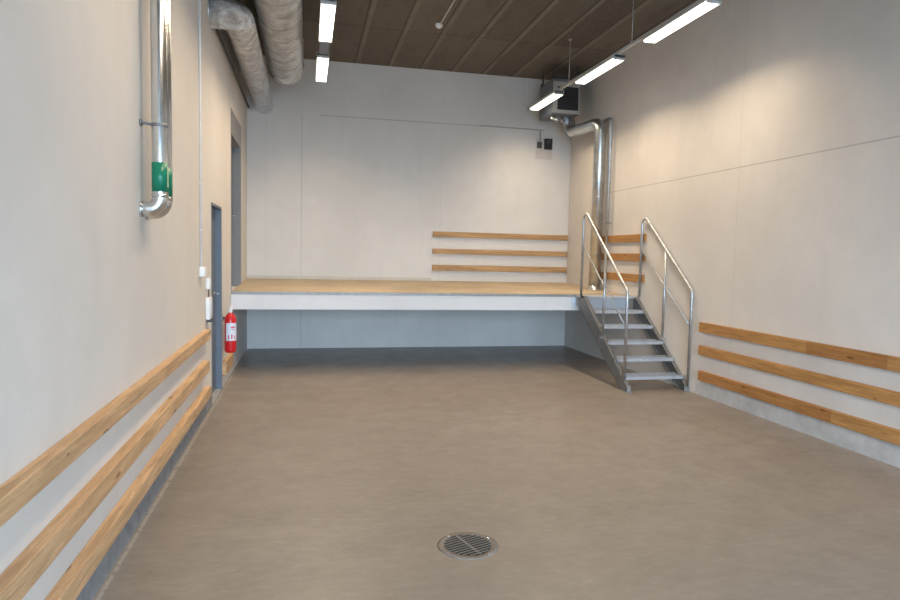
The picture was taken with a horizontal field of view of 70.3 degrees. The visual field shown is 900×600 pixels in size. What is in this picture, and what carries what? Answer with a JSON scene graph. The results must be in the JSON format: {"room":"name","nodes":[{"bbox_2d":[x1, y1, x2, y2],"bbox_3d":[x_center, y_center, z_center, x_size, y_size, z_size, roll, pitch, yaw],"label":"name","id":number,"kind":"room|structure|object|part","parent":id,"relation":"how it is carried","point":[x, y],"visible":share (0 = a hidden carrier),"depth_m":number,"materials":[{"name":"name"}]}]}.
{"room":"loading bay","nodes":[
{"label":"loading bay","id":0,"kind":"room"},
{"bbox_2d":[0,0,246,599],"bbox_3d":[-1.905,-1.073,3.153,0.320,5.054,16.165,0,4,-13],"label":"wall","id":1,"kind":"structure","parent":0,"point":[96,294],"depth_m":3.14,"materials":[{"name":"paint"}]},
{"bbox_2d":[0,361,209,599],"bbox_3d":[-1.272,1.069,1.137,0.060,0.103,10.990,0,4,-13],"label":"rail","id":2,"kind":"object","parent":1,"relation":"attached to","point":[19,577],"visible":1,"depth_m":2.84,"materials":[{"name":"brown wood"}]},
{"bbox_2d":[0,329,210,526],"bbox_3d":[-1.279,0.754,1.173,0.060,0.090,11.110,0,4,-13],"label":"rail","id":3,"kind":"object","parent":1,"relation":"attached to","point":[16,492],"visible":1,"depth_m":2.81,"materials":[{"name":"brown wood"}]},
{"bbox_2d":[45,386,211,599],"bbox_3d":[-1.293,1.348,1.220,0.060,0.100,11.120,0,4,-13],"label":"rail","id":4,"kind":"object","parent":1,"relation":"attached to","point":[72,582],"visible":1,"depth_m":3.41,"materials":[{"name":"brown wood"}]},
{"bbox_2d":[76,395,211,599],"bbox_3d":[-1.369,1.496,1.433,0.006,0.195,11.565,0,4,-13],"label":"baseboard","id":5,"kind":"structure","parent":1,"relation":"attached to","point":[102,571],"depth_m":3.92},
{"bbox_2d":[139,0,168,216],"bbox_3d":[-1.822,-2.084,3.915,0.166,3.140,0.104,0,4,-13],"label":"metal pipe","id":6,"kind":"object","parent":1,"relation":"attached to","point":[158,203],"visible":1,"depth_m":3.95,"materials":[{"name":"metal"}]},
{"bbox_2d":[144,0,172,219],"bbox_3d":[-1.849,-2.088,4.037,0.164,3.150,0.104,0,4,-13],"label":"metal pipe","id":7,"kind":"object","parent":1,"relation":"attached to","point":[166,210],"visible":0.37,"depth_m":4.10,"materials":[{"name":"metal"}]},
{"bbox_2d":[198,0,202,266],"bbox_3d":[-2.387,-2.069,6.112,0.023,3.504,0.030,0,4,-13],"label":"cable conduit","id":8,"kind":"object","parent":1,"relation":"attached to","point":[199,27],"visible":1,"depth_m":6.14,"materials":[{"name":"white plastic"}]},
{"bbox_2d":[199,267,206,276],"bbox_3d":[-2.415,-0.276,6.259,0.056,0.095,0.125,0,4,-13],"label":"junction box","id":9,"kind":"object","parent":1,"relation":"attached to","point":[202,270],"visible":0.98,"depth_m":6.20,"materials":[{"name":"white plastic"}]},
{"bbox_2d":[206,278,210,288],"bbox_3d":[-2.515,-0.172,6.668,0.040,0.115,0.100,0,4,-13],"label":"light switch","id":10,"kind":"object","parent":1,"relation":"attached to","point":[208,280],"visible":1,"depth_m":6.62,"materials":[{"name":"white plastic"}]},
{"bbox_2d":[206,289,212,321],"bbox_3d":[-2.514,0.057,6.680,0.050,0.347,0.170,0,4,-13],"label":"control panel","id":11,"kind":"object","parent":1,"relation":"attached to","point":[208,299],"visible":1,"depth_m":6.61,"materials":[{"name":"white plastic"}]},
{"bbox_2d":[211,202,221,393],"bbox_3d":[-2.781,0.021,7.399,0.164,2.235,0.860,0,4,-13],"label":"door","id":12,"kind":"structure","parent":1,"relation":"in","point":[216,211],"depth_m":7.76,"materials":[{"name":"metal"}]},
{"bbox_2d":[212,389,221,404],"bbox_3d":[-2.763,1.130,7.487,0.071,0.012,0.808,0,4,-13],"label":"trim","id":13,"kind":"structure","parent":1,"relation":"attached to","point":[216,392],"depth_m":7.57,"materials":[{"name":"metal"}]},
{"bbox_2d":[222,353,232,374],"bbox_3d":[-2.886,0.824,8.315,0.050,0.160,0.780,0,4,-13],"label":"rail","id":14,"kind":"object","parent":1,"relation":"attached to","point":[227,363],"visible":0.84,"depth_m":8.14,"materials":[{"name":"brown wood"}]},
{"bbox_2d":[222,306,235,352],"bbox_3d":[-2.729,0.362,7.963,0.160,0.588,0.161,4,5,38],"label":"fire extinguisher","id":15,"kind":"object","parent":1,"relation":"attached to","point":[230,319],"visible":1,"depth_m":7.92,"materials":[{"name":"red metal"}]},
{"bbox_2d":[216,29,248,107],"bbox_3d":[-3.006,-3.146,8.987,0.024,0.023,4.025,0,4,-13],"label":"conduit","id":16,"kind":"object","parent":1,"relation":"attached to","point":[218,32],"visible":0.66,"depth_m":8.40,"materials":[{"name":"grey plastic"}]},
{"bbox_2d":[231,108,240,290],"bbox_3d":[-3.242,-1.409,9.358,0.224,2.488,1.365,0,4,-13],"label":"door","id":17,"kind":"structure","parent":1,"relation":"in","point":[235,126],"depth_m":9.97,"materials":[{"name":"metal"}]},
{"bbox_2d":[207,0,273,113],"bbox_3d":[-2.770,-3.194,8.811,0.442,0.356,4.463,0,4,-13],"label":"duct","id":18,"kind":"object","parent":1,"relation":"attached to","point":[233,16],"visible":1,"depth_m":7.34,"materials":[{"name":"metal"}]},
{"bbox_2d":[247,55,570,348],"bbox_3d":[-0.643,-1.659,11.861,6.587,5.054,0.320,0,4,-13],"label":"wall","id":19,"kind":"structure","parent":0,"point":[354,173],"depth_m":11.62,"materials":[{"name":"paint"}]},
{"bbox_2d":[247,275,430,280],"bbox_3d":[-1.942,-0.394,11.490,3.266,0.055,0.022,0,4,-13],"label":"baseboard","id":20,"kind":"structure","parent":19,"relation":"attached to","point":[248,276],"depth_m":11.46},
{"bbox_2d":[231,278,625,309],"bbox_3d":[-0.376,-0.106,10.622,5.941,0.328,2.430,0,4,-13],"label":"concrete platform","id":21,"kind":"object","parent":19,"relation":"attached to","point":[252,293],"visible":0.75,"depth_m":9.65,"materials":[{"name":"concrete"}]},
{"bbox_2d":[564,118,605,289],"bbox_3d":[2.318,-1.710,11.201,0.236,3.020,1.134,0,4,-23],"label":"duct","id":22,"kind":"object","parent":21,"relation":"on","point":[597,125],"visible":0.95,"depth_m":10.73,"materials":[{"name":"metal"}]},
{"bbox_2d":[432,265,566,272],"bbox_3d":[0.963,-0.590,12.113,2.649,0.108,0.045,0,4,-13],"label":"rail","id":23,"kind":"object","parent":19,"relation":"attached to","point":[434,267],"visible":1,"depth_m":12.08,"materials":[{"name":"brown wood"}]},
{"bbox_2d":[432,248,566,256],"bbox_3d":[0.969,-0.894,12.092,2.649,0.097,0.045,0,4,-13],"label":"rail","id":24,"kind":"object","parent":19,"relation":"attached to","point":[434,251],"visible":1,"depth_m":12.06,"materials":[{"name":"brown wood"}]},
{"bbox_2d":[433,231,567,240],"bbox_3d":[0.976,-1.205,12.070,2.649,0.100,0.045,0,4,-13],"label":"rail","id":25,"kind":"object","parent":19,"relation":"attached to","point":[435,233],"visible":1,"depth_m":12.04,"materials":[{"name":"brown wood"}]},
{"bbox_2d":[481,125,543,130],"bbox_3d":[1.158,-3.226,11.972,1.260,0.029,0.014,0,4,-13],"label":"cable conduit","id":26,"kind":"object","parent":19,"relation":"attached to","point":[481,125],"visible":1,"depth_m":11.96,"materials":[{"name":"grey metal"}]},
{"bbox_2d":[526,78,527,110],"bbox_3d":[1.446,-3.852,11.986,0.030,0.604,0.024,0,4,-13],"label":"cable conduit","id":27,"kind":"object","parent":19,"relation":"attached to","point":[527,78],"visible":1,"depth_m":11.98,"materials":[{"name":"white plastic"}]},
{"bbox_2d":[536,131,552,159],"bbox_3d":[1.798,-2.936,12.109,0.328,0.525,0.073,0,4,-13],"label":"thermostat panel","id":28,"kind":"object","parent":19,"relation":"attached to","point":[544,146],"visible":1,"depth_m":12.12,"materials":[{"name":"grey plastic"}]},
{"bbox_2d":[236,0,697,79],"bbox_3d":[1.176,-3.710,3.808,6.587,0.250,16.485,0,4,-13],"label":"ceiling","id":29,"kind":"structure","parent":0,"point":[510,38],"depth_m":9.54,"materials":[{"name":"wood"}]},
{"bbox_2d":[254,0,303,85],"bbox_3d":[-0.990,-3.182,2.973,0.554,0.781,15.085,0,4,-13],"label":"duct","id":30,"kind":"object","parent":29,"relation":"hanging from","point":[280,22],"visible":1,"depth_m":7.85,"materials":[{"name":"metal"}]},
{"bbox_2d":[435,23,442,28],"bbox_3d":[-0.160,-3.969,9.268,0.110,0.060,0.110,0,4,-13],"label":"ceiling detector","id":31,"kind":"object","parent":29,"relation":"attached to","point":[438,25],"visible":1,"depth_m":9.23,"materials":[{"name":"white plastic"}]},
{"bbox_2d":[440,0,454,23],"bbox_3d":[0.450,-3.789,6.648,0.020,0.020,5.300,0,4,-13],"label":"conduit","id":32,"kind":"object","parent":29,"relation":"attached to","point":[454,0],"visible":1,"depth_m":8.75,"materials":[{"name":"white plastic"}]},
{"bbox_2d":[539,64,579,124],"bbox_3d":[1.947,-3.609,11.393,0.510,0.984,0.642,0,4,-13],"label":"heater unit","id":33,"kind":"object","parent":29,"relation":"hanging from","point":[565,107],"visible":0.94,"depth_m":11.12,"materials":[{"name":"grey metal"}]},
{"bbox_3d":[2.014,-3.509,11.091,0.480,0.530,0.011,0,4,-13],"label":"frame","id":34,"kind":"part","parent":33,"relation":"part of","materials":[{"name":"grey metal"}]},
{"bbox_3d":[2.057,-3.171,11.298,0.124,0.130,0.124,0,4,-13],"label":"motor","id":35,"kind":"part","parent":33,"relation":"part of","materials":[{"name":"silver metal"}]},
{"bbox_2d":[557,87,578,109],"bbox_3d":[2.047,-3.493,11.097,0.386,0.356,0.005,0,4,-13],"label":"grille","id":36,"kind":"object","parent":33,"relation":"attached to","point":[570,99],"depth_m":11.10,"materials":[{"name":"black metal"}]},
{"bbox_2d":[557,0,698,89],"bbox_3d":[2.570,-3.414,6.688,0.060,0.682,9.401,0,4,-13],"label":"track","id":37,"kind":"object","parent":29,"relation":"hanging from","point":[632,43],"visible":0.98,"depth_m":8.04,"materials":[{"name":"metal"}]},
{"bbox_2d":[530,90,563,110],"bbox_3d":[1.609,-3.341,10.722,0.165,0.074,1.170,0,4,-13],"label":"ceiling lamp","id":38,"kind":"object","parent":37,"relation":"attached to","point":[555,94],"visible":1,"depth_m":10.56,"materials":[{"name":"white plastic"}]},
{"bbox_3d":[1.836,-3.665,9.813,0.060,0.654,0.060,0,4,-13],"label":"suspension rod","id":39,"kind":"part","parent":37,"relation":"part of","materials":[{"name":"metal"}]},
{"bbox_2d":[575,54,625,84],"bbox_3d":[2.070,-3.204,8.914,0.165,0.074,1.250,0,4,-13],"label":"ceiling lamp","id":40,"kind":"object","parent":37,"relation":"attached to","point":[615,59],"visible":1,"depth_m":8.76,"materials":[{"name":"white plastic"}]},
{"bbox_3d":[2.274,-3.524,7.949,0.060,0.654,0.060,0,4,-13],"label":"suspension rod","id":41,"kind":"part","parent":37,"relation":"part of","materials":[{"name":"metal"}]},
{"bbox_2d":[643,0,721,43],"bbox_3d":[2.515,-3.060,7.026,0.165,0.074,1.270,0,4,-13],"label":"ceiling lamp","id":42,"kind":"object","parent":37,"relation":"attached to","point":[700,7],"visible":1,"depth_m":6.93,"materials":[{"name":"white plastic"}]},
{"bbox_3d":[-0.958,-3.394,5.283,0.060,0.682,9.000,0,4,-13],"label":"track","id":43,"kind":"object","parent":29,"relation":"hanging from","visible":0},
{"bbox_2d":[316,52,328,81],"bbox_3d":[-1.823,-3.304,9.114,0.165,0.074,1.250,0,4,-13],"label":"ceiling lamp","id":44,"kind":"object","parent":43,"relation":"attached to","point":[322,61],"visible":0.98,"depth_m":8.96,"materials":[{"name":"white plastic"}]},
{"bbox_2d":[319,42,329,54],"bbox_3d":[-1.609,-3.244,8.180,0.120,0.051,0.500,0,4,-13],"label":"connector","id":45,"kind":"object","parent":43,"relation":"attached to","point":[323,46],"visible":0.73,"depth_m":8.18,"materials":[{"name":"grey metal"}]},
{"bbox_2d":[318,0,336,42],"bbox_3d":[-1.399,-3.165,7.267,0.165,0.074,1.250,0,4,-13],"label":"ceiling lamp","id":46,"kind":"object","parent":43,"relation":"attached to","point":[327,7],"visible":1,"depth_m":7.14,"materials":[{"name":"white plastic"}]},
{"bbox_2d":[93,346,899,599],"bbox_3d":[1.059,1.555,4.179,6.587,0.200,16.485,0,4,-13],"label":"floor","id":47,"kind":"structure","parent":0,"point":[312,473],"depth_m":4.64,"materials":[{"name":"concrete"}]},
{"bbox_2d":[437,532,497,559],"bbox_3d":[0.106,1.455,3.804,0.364,0.010,0.364,0,4,-13],"label":"floor drain","id":48,"kind":"object","parent":47,"relation":"on","point":[461,545],"visible":1,"depth_m":3.78,"materials":[{"name":"metal"}]},
{"bbox_2d":[572,213,693,392],"bbox_3d":[2.537,-0.055,9.086,0.927,2.387,1.836,0,4,-13],"label":"staircase","id":49,"kind":"structure","parent":47,"relation":"on","point":[663,355],"depth_m":8.92,"materials":[{"name":"silver metal"}]},
{"bbox_3d":[2.149,-0.069,8.912,0.060,1.223,0.060,0,4,-13],"label":"post","id":50,"kind":"part","parent":49,"relation":"part of","materials":[{"name":"metal"}]},
{"bbox_3d":[2.141,-0.234,8.954,0.022,1.105,1.443,0,4,-13],"label":"rail","id":51,"kind":"part","parent":49,"relation":"part of","materials":[{"name":"metal"}]},
{"bbox_3d":[2.138,-0.090,8.964,0.039,2.317,1.468,0,4,-13],"label":"handrail","id":52,"kind":"part","parent":49,"relation":"part of","materials":[{"name":"metal"}]},
{"bbox_3d":[2.392,-0.053,9.810,0.892,0.030,0.360,0,4,-13],"label":"landing plate","id":53,"kind":"part","parent":49,"relation":"part of","materials":[{"name":"metal"}]},
{"bbox_3d":[2.294,1.147,8.326,0.070,0.085,0.182,0,4,-13],"label":"foot plate","id":54,"kind":"part","parent":49,"relation":"part of","materials":[{"name":"metal"}]},
{"bbox_3d":[2.995,-0.064,8.942,0.060,1.245,0.060,0,4,-13],"label":"post","id":55,"kind":"part","parent":49,"relation":"part of","materials":[{"name":"metal"}]},
{"bbox_3d":[2.995,-0.204,8.944,0.022,1.041,1.358,0,4,-13],"label":"rail","id":56,"kind":"part","parent":49,"relation":"part of","materials":[{"name":"metal"}]},
{"bbox_3d":[2.992,-0.047,8.956,0.039,2.270,1.383,0,4,-13],"label":"handrail","id":57,"kind":"part","parent":49,"relation":"part of","materials":[{"name":"metal"}]},
{"bbox_3d":[3.095,1.152,8.506,0.070,0.085,0.182,0,4,-13],"label":"foot plate","id":58,"kind":"part","parent":49,"relation":"part of","materials":[{"name":"metal"}]},
{"bbox_2d":[564,0,899,429],"bbox_3d":[4.209,-1.033,4.525,0.320,5.054,16.165,0,4,-13],"label":"wall","id":59,"kind":"structure","parent":0,"point":[759,140],"depth_m":7.12,"materials":[{"name":"paint"}]},
{"bbox_2d":[603,117,612,279],"bbox_3d":[2.590,-1.593,10.798,0.101,2.872,0.477,0,4,-13],"label":"pipe","id":60,"kind":"object","parent":59,"relation":"attached to","point":[607,222],"visible":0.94,"depth_m":10.55,"materials":[{"name":"metal"}]},
{"bbox_2d":[601,272,644,282],"bbox_3d":[2.724,-0.377,10.327,0.030,0.118,1.590,0,4,-13],"label":"rail","id":61,"kind":"object","parent":59,"relation":"attached to","point":[611,276],"visible":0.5,"depth_m":10.07,"materials":[{"name":"brown wood"}]},
{"bbox_2d":[601,253,645,260],"bbox_3d":[2.731,-0.692,10.305,0.030,0.115,1.590,0,4,-13],"label":"rail","id":62,"kind":"object","parent":59,"relation":"attached to","point":[615,256],"visible":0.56,"depth_m":10.11,"materials":[{"name":"brown wood"}]},
{"bbox_2d":[602,234,646,242],"bbox_3d":[2.738,-0.986,10.284,0.030,0.113,1.590,0,4,-13],"label":"rail","id":63,"kind":"object","parent":59,"relation":"attached to","point":[635,237],"visible":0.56,"depth_m":10.08,"materials":[{"name":"brown wood"}]},
{"bbox_2d":[695,379,899,467],"bbox_3d":[4.435,1.540,2.702,0.005,0.188,11.500,0,4,-13],"label":"baseboard","id":64,"kind":"structure","parent":59,"relation":"attached to","point":[886,452],"depth_m":6.42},
{"bbox_2d":[698,370,899,445],"bbox_3d":[4.428,1.377,2.636,0.050,0.122,11.378,0,4,-13],"label":"rail","id":65,"kind":"object","parent":59,"relation":"attached to","point":[879,431],"visible":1,"depth_m":6.35,"materials":[{"name":"brown wood"}]},
{"bbox_2d":[698,345,899,406],"bbox_3d":[4.433,1.055,2.623,0.050,0.117,11.398,0,4,-13],"label":"rail","id":66,"kind":"object","parent":59,"relation":"attached to","point":[890,397],"visible":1,"depth_m":6.36,"materials":[{"name":"brown wood"}]},
{"bbox_2d":[699,322,899,372],"bbox_3d":[4.438,0.762,2.608,0.050,0.123,11.408,0,4,-13],"label":"rail","id":67,"kind":"object","parent":59,"relation":"attached to","point":[876,360],"visible":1,"depth_m":6.36,"materials":[{"name":"brown wood"}]}
]}

